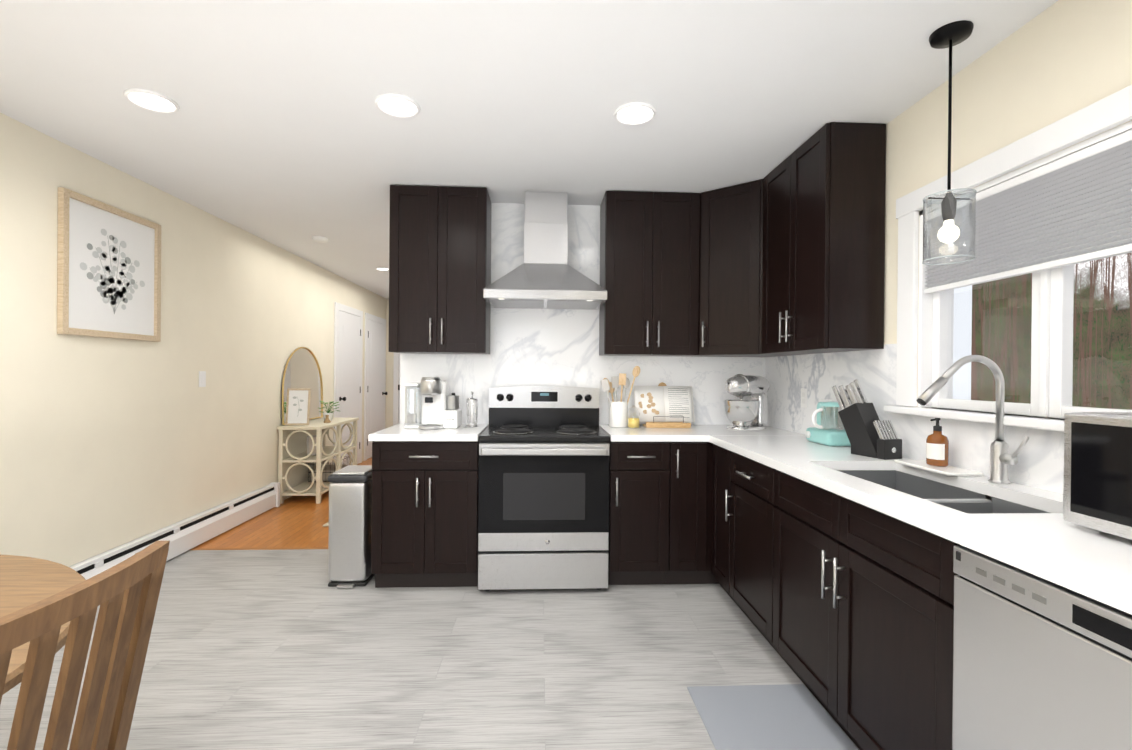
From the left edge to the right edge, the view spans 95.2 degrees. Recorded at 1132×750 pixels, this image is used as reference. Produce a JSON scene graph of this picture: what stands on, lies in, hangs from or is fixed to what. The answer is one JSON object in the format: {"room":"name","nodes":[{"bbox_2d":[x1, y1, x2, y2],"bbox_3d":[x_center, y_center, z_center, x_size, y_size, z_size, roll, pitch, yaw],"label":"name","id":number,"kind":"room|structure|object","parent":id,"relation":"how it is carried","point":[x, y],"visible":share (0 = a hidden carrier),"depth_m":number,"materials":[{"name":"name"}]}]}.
{"room":"kitchen","nodes":[
{"label":"kitchen","id":0,"kind":"room"},
{"bbox_2d":[0,113,386,566],"bbox_3d":[-2.716,0.010,2.855,0.120,2.458,11.340,0,0,-3],"label":"wall","id":1,"kind":"structure","parent":0,"point":[106,444],"depth_m":3.27,"materials":[{"name":"beige paint"}]},
{"bbox_2d":[57,187,160,341],"bbox_3d":[-2.643,-0.596,3.027,0.030,0.760,0.693,0,0,-3],"label":"picture","id":2,"kind":"object","parent":1,"relation":"attached to","point":[108,271],"visible":1,"depth_m":2.97,"materials":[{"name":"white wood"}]},
{"bbox_2d":[69,482,279,579],"bbox_3d":[-2.549,1.133,1.240,0.075,0.225,7.250,0,0,-3],"label":"baseboard heater","id":3,"kind":"object","parent":1,"relation":"attached to","point":[186,534],"visible":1,"depth_m":3.70,"materials":[{"name":"white metal"}]},
{"bbox_2d":[199,371,205,386],"bbox_3d":[-2.699,0.030,3.836,0.009,0.116,0.074,0,0,-3],"label":"switch plate","id":4,"kind":"object","parent":1,"relation":"attached to","point":[202,378],"visible":1,"depth_m":3.83,"materials":[{"name":"white plastic"}]},
{"bbox_2d":[282,347,322,424],"bbox_3d":[-2.768,0.095,5.456,0.032,0.786,0.918,0,0,-3],"label":"arched mirror","id":5,"kind":"object","parent":1,"relation":"attached to","point":[302,369],"visible":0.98,"depth_m":5.50,"materials":[{"name":"white mirror"}]},
{"bbox_2d":[333,302,362,464],"bbox_3d":[-2.801,0.169,6.756,0.092,2.115,0.950,0,0,-3],"label":"hall door","id":6,"kind":"structure","parent":1,"relation":"in","point":[348,338],"depth_m":6.69,"materials":[{"name":"white wood"}]},
{"bbox_2d":[364,313,387,460],"bbox_3d":[-2.854,0.165,7.845,0.092,2.115,0.950,0,0,-3],"label":"hall door","id":7,"kind":"structure","parent":1,"relation":"in","point":[375,393],"depth_m":7.73,"materials":[{"name":"white wood"}]},
{"bbox_2d":[190,457,371,549],"bbox_3d":[-2.091,1.263,6.121,1.710,0.064,4.885,0,0,-3],"label":"floor","id":8,"kind":"structure","parent":0,"point":[295,522],"depth_m":4.12,"materials":[{"name":"brown wood"}]},
{"bbox_2d":[277,417,358,503],"bbox_3d":[-2.580,0.863,5.453,0.412,0.740,1.034,0,0,-3],"label":"console table","id":9,"kind":"object","parent":8,"relation":"on","point":[318,487],"visible":0.81,"depth_m":5.05,"materials":[{"name":"beige paint"}]},
{"bbox_2d":[285,388,310,424],"bbox_3d":[-2.618,0.311,5.050,0.210,0.358,0.074,0,0,-13],"label":"framed art print","id":10,"kind":"object","parent":9,"relation":"on","point":[298,407],"visible":1,"depth_m":5.05,"materials":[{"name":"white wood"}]},
{"bbox_2d":[307,435,322,455],"bbox_3d":[-2.545,0.713,5.241,0.150,0.198,0.054,0,0,-38],"label":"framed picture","id":11,"kind":"object","parent":9,"relation":"on","point":[309,444],"visible":0.33,"depth_m":5.21,"materials":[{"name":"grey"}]},
{"bbox_2d":[324,415,330,422],"bbox_3d":[-2.461,0.450,5.322,0.068,0.085,0.068,0,0,-3],"label":"beads","id":12,"kind":"object","parent":9,"relation":"on","point":[327,420],"visible":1,"depth_m":5.31},
{"bbox_2d":[308,457,347,481],"bbox_3d":[-2.598,1.031,5.672,0.275,0.204,0.415,0,0,-3],"label":"wire basket","id":13,"kind":"object","parent":9,"relation":"on","point":[329,469],"visible":0.35,"depth_m":5.48,"materials":[{"name":"grey"}]},
{"bbox_2d":[319,401,339,420],"bbox_3d":[-2.542,0.385,5.538,0.265,0.212,0.294,0,0,-3],"label":"potted plant","id":14,"kind":"object","parent":9,"relation":"on","point":[329,413],"visible":1,"depth_m":5.52,"materials":[{"name":"green plant"}]},
{"bbox_2d":[386,299,393,427],"bbox_3d":[-2.162,-0.002,8.499,1.540,2.458,0.120,0,0,-3],"label":"wall","id":15,"kind":"structure","parent":0,"point":[389,385],"depth_m":8.40,"materials":[{"name":"beige paint"}]},
{"bbox_2d":[393,352,399,425],"bbox_3d":[-2.318,0.169,8.384,0.970,2.115,0.092,0,0,-3],"label":"door","id":16,"kind":"structure","parent":15,"relation":"in","point":[396,393],"depth_m":8.39,"materials":[{"name":"white wood"}]},
{"bbox_2d":[0,549,857,749],"bbox_3d":[-0.487,1.296,0.531,4.369,0.060,6.470,0,0,-3],"label":"floor","id":17,"kind":"structure","parent":0,"point":[286,649],"depth_m":2.25,"materials":[{"name":"grey wood"}]},
{"bbox_2d":[0,554,85,693],"bbox_3d":[-1.638,0.875,0.708,1.450,0.760,1.450,0,0,-3],"label":"dining table","id":18,"kind":"object","parent":17,"relation":"on","point":[25,581],"visible":0.48,"depth_m":1.22,"materials":[{"name":"brown wood"}]},
{"bbox_2d":[0,541,169,749],"bbox_3d":[-0.964,0.783,0.730,0.532,0.955,0.438,0,0,-3],"label":"dining chair","id":19,"kind":"object","parent":17,"relation":"on","point":[124,594],"visible":1,"depth_m":0.81,"materials":[{"name":"brown wood"}]},
{"bbox_2d":[328,465,374,588],"bbox_3d":[-1.298,0.915,3.176,0.236,0.672,0.327,0,0,-3],"label":"steel trash can","id":20,"kind":"object","parent":17,"relation":"on","point":[350,523],"visible":0.79,"depth_m":3.04,"materials":[{"name":"silver metal"}]},
{"bbox_2d":[371,441,478,587],"bbox_3d":[-0.828,0.817,3.264,0.606,0.874,0.665,0,0,-3],"label":"base cabinet","id":21,"kind":"object","parent":17,"relation":"on","point":[424,524],"visible":1,"depth_m":2.97,"materials":[{"name":"brown wood"}]},
{"bbox_2d":[368,424,488,440],"bbox_3d":[-0.832,0.359,3.273,0.619,0.039,0.644,0,0,-3],"label":"countertop","id":22,"kind":"structure","parent":21,"relation":"on","point":[397,432],"depth_m":2.97,"materials":[{"name":"white stone"}]},
{"bbox_2d":[404,377,461,429],"bbox_3d":[-0.856,0.175,3.333,0.333,0.325,0.289,0,0,-3],"label":"pod coffee maker","id":23,"kind":"object","parent":22,"relation":"on","point":[437,405],"visible":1,"depth_m":3.31,"materials":[{"name":"white plastic"}]},
{"bbox_2d":[465,392,478,426],"bbox_3d":[-0.617,0.224,3.394,0.090,0.231,0.090,0,0,-3],"label":"canister","id":24,"kind":"object","parent":22,"relation":"on","point":[472,412],"visible":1,"depth_m":3.38,"materials":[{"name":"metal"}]},
{"bbox_2d":[478,385,609,590],"bbox_3d":[-0.139,0.668,3.269,0.756,1.186,0.705,0,0,-3],"label":"electric range","id":25,"kind":"object","parent":17,"relation":"on","point":[543,500],"visible":1,"depth_m":2.97,"materials":[{"name":"silver metal"}]},
{"bbox_2d":[608,441,669,584],"bbox_3d":[0.419,0.828,3.325,0.353,0.874,0.665,0,0,-3],"label":"base cabinet","id":26,"kind":"object","parent":17,"relation":"on","point":[638,513],"visible":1,"depth_m":3.04,"materials":[{"name":"brown wood"}]},
{"bbox_2d":[665,442,744,613],"bbox_3d":[1.026,0.834,3.219,0.845,0.874,0.936,0,0,-3],"label":"base cabinet","id":27,"kind":"object","parent":17,"relation":"on","point":[700,480],"visible":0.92,"depth_m":3.05,"materials":[{"name":"brown wood"}]},
{"bbox_2d":[599,424,703,441],"bbox_3d":[0.526,0.371,3.339,0.563,0.039,0.644,0,0,-3],"label":"countertop","id":28,"kind":"structure","parent":27,"relation":"on","point":[617,434],"depth_m":3.06,"materials":[{"name":"white stone"}]},
{"bbox_2d":[601,366,639,426],"bbox_3d":[0.361,0.143,3.494,0.268,0.410,0.131,0,0,-3],"label":"utensil crock","id":29,"kind":"object","parent":28,"relation":"on","point":[618,413],"visible":1,"depth_m":3.46,"materials":[{"name":"white ceramic"}]},
{"bbox_2d":[627,405,639,427],"bbox_3d":[0.449,0.274,3.426,0.082,0.150,0.082,0,0,-3],"label":"glass jar","id":30,"kind":"object","parent":28,"relation":"on","point":[633,422],"visible":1,"depth_m":3.40,"materials":[{"name":"yellow"}]},
{"bbox_2d":[634,382,694,427],"bbox_3d":[0.678,0.201,3.531,0.410,0.299,0.206,0,0,-3],"label":"cookbook","id":31,"kind":"object","parent":28,"relation":"on","point":[662,405],"visible":0.96,"depth_m":3.55,"materials":[{"name":"white paper"}]},
{"bbox_2d":[692,425,1131,614],"bbox_3d":[1.194,0.479,1.895,0.632,0.235,3.596,0,0,-3],"label":"countertop","id":32,"kind":"structure","parent":27,"relation":"on","point":[1028,529],"depth_m":1.50,"materials":[{"name":"white stone"}]},
{"bbox_2d":[724,374,769,430],"bbox_3d":[1.191,0.175,3.386,0.336,0.362,0.268,0,0,-3],"label":"stand mixer","id":33,"kind":"object","parent":32,"relation":"on","point":[741,414],"visible":1,"depth_m":3.31,"materials":[{"name":"white metal"}]},
{"bbox_2d":[805,399,850,445],"bbox_3d":[1.354,0.245,2.705,0.189,0.229,0.230,0,0,-3],"label":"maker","id":34,"kind":"object","parent":32,"relation":"on","point":[824,431],"visible":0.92,"depth_m":2.65,"materials":[{"name":"teal plastic"}]},
{"bbox_2d":[832,379,901,459],"bbox_3d":[1.358,0.190,2.352,0.100,0.341,0.302,0,0,-18],"label":"knife block","id":35,"kind":"object","parent":32,"relation":"on","point":[869,433],"visible":1,"depth_m":2.32,"materials":[{"name":"black"}]},
{"bbox_2d":[894,460,983,475],"bbox_3d":[1.425,0.356,1.990,0.135,0.012,0.285,0,0,-3],"label":"soap tray","id":36,"kind":"object","parent":32,"relation":"on","point":[948,470],"visible":0.94,"depth_m":1.93,"materials":[{"name":"white ceramic"}]},
{"bbox_2d":[926,418,948,465],"bbox_3d":[1.440,0.258,2.003,0.072,0.182,0.073,0,0,-3],"label":"soap bottle","id":37,"kind":"object","parent":36,"relation":"on","point":[937,447],"visible":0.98,"depth_m":1.98,"materials":[{"name":"brown glass"}]},
{"bbox_2d":[916,355,1028,483],"bbox_3d":[1.341,0.147,1.705,0.318,0.430,0.135,0,0,-3],"label":"pull-down faucet","id":38,"kind":"object","parent":32,"relation":"on","point":[1001,458],"visible":0.98,"depth_m":1.74,"materials":[{"name":"silver metal"}]},
{"bbox_2d":[1063,412,1131,539],"bbox_3d":[1.375,0.228,0.976,0.346,0.274,0.545,0,0,-3],"label":"countertop microwave","id":39,"kind":"object","parent":32,"relation":"on","point":[1097,494],"visible":1,"depth_m":1.16,"materials":[{"name":"silver metal"}]},
{"bbox_2d":[725,451,790,667],"bbox_3d":[1.163,0.837,2.501,0.641,0.874,0.508,0,0,-3],"label":"base cabinet","id":40,"kind":"object","parent":17,"relation":"on","point":[752,506],"visible":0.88,"depth_m":2.46,"materials":[{"name":"brown wood"}]},
{"bbox_2d":[687,684,858,749],"bbox_3d":[0.751,1.268,1.680,0.483,0.010,0.845,0,0,-3],"label":"kitchen mat","id":41,"kind":"object","parent":17,"relation":"on","point":[772,717],"visible":0.96,"depth_m":1.89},
{"bbox_2d":[773,469,961,749],"bbox_3d":[1.200,0.840,1.757,0.641,0.874,0.978,0,0,-3],"label":"base cabinet","id":42,"kind":"object","parent":17,"relation":"on","point":[863,610],"visible":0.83,"depth_m":1.60,"materials":[{"name":"brown wood"}]},
{"bbox_2d":[952,546,1131,749],"bbox_3d":[1.242,0.844,0.966,0.602,0.864,0.599,0,0,-3],"label":"stainless steel dishwasher","id":43,"kind":"object","parent":17,"relation":"on","point":[1039,663],"visible":0.92,"depth_m":1.04,"materials":[{"name":"grey metal"}]},
{"bbox_2d":[0,0,1057,298],"bbox_3d":[-0.583,-1.240,2.955,4.369,0.080,11.340,0,0,-3],"label":"ceiling","id":44,"kind":"structure","parent":0,"point":[282,130],"depth_m":2.16,"materials":[{"name":"white paint"}]},
{"bbox_2d":[123,88,179,112],"bbox_3d":[-1.821,-1.205,2.274,0.194,0.018,0.194,0,0,-3],"label":"recessed light","id":45,"kind":"object","parent":44,"relation":"in","point":[151,100],"visible":1,"depth_m":2.27,"materials":[{"name":"white"}]},
{"bbox_2d":[312,236,327,242],"bbox_3d":[-2.191,-1.203,4.599,0.132,0.032,0.132,0,0,-3],"label":"smoke detector","id":46,"kind":"object","parent":44,"relation":"attached to","point":[319,239],"visible":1,"depth_m":4.56,"materials":[{"name":"white plastic"}]},
{"bbox_2d":[375,267,388,270],"bbox_3d":[-2.106,-1.219,5.934,0.156,0.016,0.156,0,0,-3],"label":"recessed light","id":47,"kind":"object","parent":44,"relation":"in","point":[382,268],"visible":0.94,"depth_m":5.91,"materials":[{"name":"white"}]},
{"bbox_2d":[375,94,419,117],"bbox_3d":[-0.747,-1.196,2.297,0.194,0.018,0.194,0,0,-3],"label":"recessed light","id":48,"kind":"object","parent":44,"relation":"in","point":[399,105],"visible":0.98,"depth_m":2.29,"materials":[{"name":"white plastic"}]},
{"bbox_2d":[614,102,656,124],"bbox_3d":[0.313,-1.187,2.349,0.194,0.018,0.194,0,0,-3],"label":"recessed light","id":49,"kind":"object","parent":44,"relation":"in","point":[636,113],"visible":1,"depth_m":2.34,"materials":[{"name":"white plastic"}]},
{"bbox_2d":[922,20,976,264],"bbox_3d":[1.322,-0.787,1.781,0.150,0.785,0.150,0,0,-3],"label":"glass pendant light","id":50,"kind":"object","parent":44,"relation":"hanging from","point":[949,35],"visible":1,"depth_m":1.77,"materials":[{"name":"clear glass"}]},
{"bbox_2d":[400,203,764,424],"bbox_3d":[0.083,0.025,6.096,2.709,2.458,4.900,0,0,-3],"label":"backsplash","id":51,"kind":"structure","parent":0,"point":[546,347],"depth_m":3.64,"materials":[{"name":"stone"}]},
{"bbox_2d":[389,185,490,353],"bbox_3d":[-0.821,-0.672,3.412,0.610,1.056,0.360,0,0,-3],"label":"upper cabinet","id":52,"kind":"object","parent":51,"relation":"attached to","point":[439,259],"visible":1,"depth_m":3.27,"materials":[{"name":"brown wood"}]},
{"bbox_2d":[483,191,606,309],"bbox_3d":[-0.132,-0.826,3.376,0.752,0.737,0.499,0,0,-3],"label":"range hood","id":53,"kind":"object","parent":51,"relation":"attached to","point":[544,275],"visible":1,"depth_m":3.34,"materials":[{"name":"silver metal"}]},
{"bbox_2d":[599,191,699,355],"bbox_3d":[0.553,-0.660,3.480,0.615,1.056,0.360,0,0,-3],"label":"upper cabinet","id":54,"kind":"object","parent":51,"relation":"attached to","point":[649,262],"visible":1,"depth_m":3.34,"materials":[{"name":"brown wood"}]},
{"bbox_2d":[884,0,1131,501],"bbox_3d":[1.660,0.056,0.557,0.140,2.458,6.320,0,0,-3],"label":"wall","id":55,"kind":"structure","parent":0,"point":[1057,61],"depth_m":1.79,"materials":[{"name":"beige paint"}]},
{"bbox_2d":[690,179,803,356],"bbox_3d":[1.157,-0.654,3.393,0.580,1.056,0.591,0,0,-3],"label":"upper cabinet","id":56,"kind":"object","parent":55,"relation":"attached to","point":[730,265],"visible":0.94,"depth_m":3.23,"materials":[{"name":"brown wood"}]},
{"bbox_2d":[762,122,885,353],"bbox_3d":[1.316,-0.651,2.758,0.324,1.056,0.690,0,0,-3],"label":"upper cabinet","id":57,"kind":"object","parent":55,"relation":"attached to","point":[823,239],"visible":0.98,"depth_m":2.42,"materials":[{"name":"brown wood"}]},
{"bbox_2d":[765,344,1063,493],"bbox_3d":[1.519,0.132,1.911,0.008,0.544,3.599,0,0,-3],"label":"tile backsplash","id":58,"kind":"structure","parent":55,"relation":"attached to","point":[1040,455],"depth_m":2.37,"materials":[{"name":"stone"}]},
{"bbox_2d":[801,388,806,407],"bbox_3d":[1.450,0.140,3.150,0.007,0.116,0.072,0,0,-3],"label":"outlet","id":59,"kind":"object","parent":58,"relation":"attached to","point":[804,397],"visible":1,"depth_m":3.14,"materials":[{"name":"white plastic"}]},
{"bbox_2d":[884,405,994,423],"bbox_3d":[1.381,0.153,1.901,0.403,0.030,0.850,0,0,-3],"label":"window sill","id":60,"kind":"structure","parent":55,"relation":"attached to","point":[963,415],"depth_m":2.00,"materials":[{"name":"white"}]},
{"bbox_2d":[896,85,1131,418],"bbox_3d":[1.615,-0.322,1.266,0.166,0.928,2.135,0,0,-3],"label":"window","id":61,"kind":"structure","parent":55,"relation":"in","point":[915,325],"depth_m":1.78,"materials":[{"name":"white wood"}]},
{"bbox_2d":[924,129,1131,293],"bbox_3d":[1.575,-0.508,1.264,0.026,0.336,1.857,0,0,-3],"label":"window blind","id":62,"kind":"object","parent":61,"relation":"attached to","point":[1074,208],"visible":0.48,"depth_m":1.67,"materials":[{"name":"grey fabric"}]},
{"bbox_2d":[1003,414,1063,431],"bbox_3d":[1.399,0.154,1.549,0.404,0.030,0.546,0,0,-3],"label":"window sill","id":63,"kind":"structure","parent":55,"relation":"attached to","point":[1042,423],"depth_m":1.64,"materials":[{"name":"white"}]},
{"label":"outside","id":64,"kind":"structure","parent":0,"visible":0},
{"bbox_2d":[971,253,1131,409],"bbox_3d":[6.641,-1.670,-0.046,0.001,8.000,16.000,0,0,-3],"label":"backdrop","id":65,"kind":"structure","parent":64,"point":[1097,311],"depth_m":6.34,"materials":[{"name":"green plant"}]}
]}

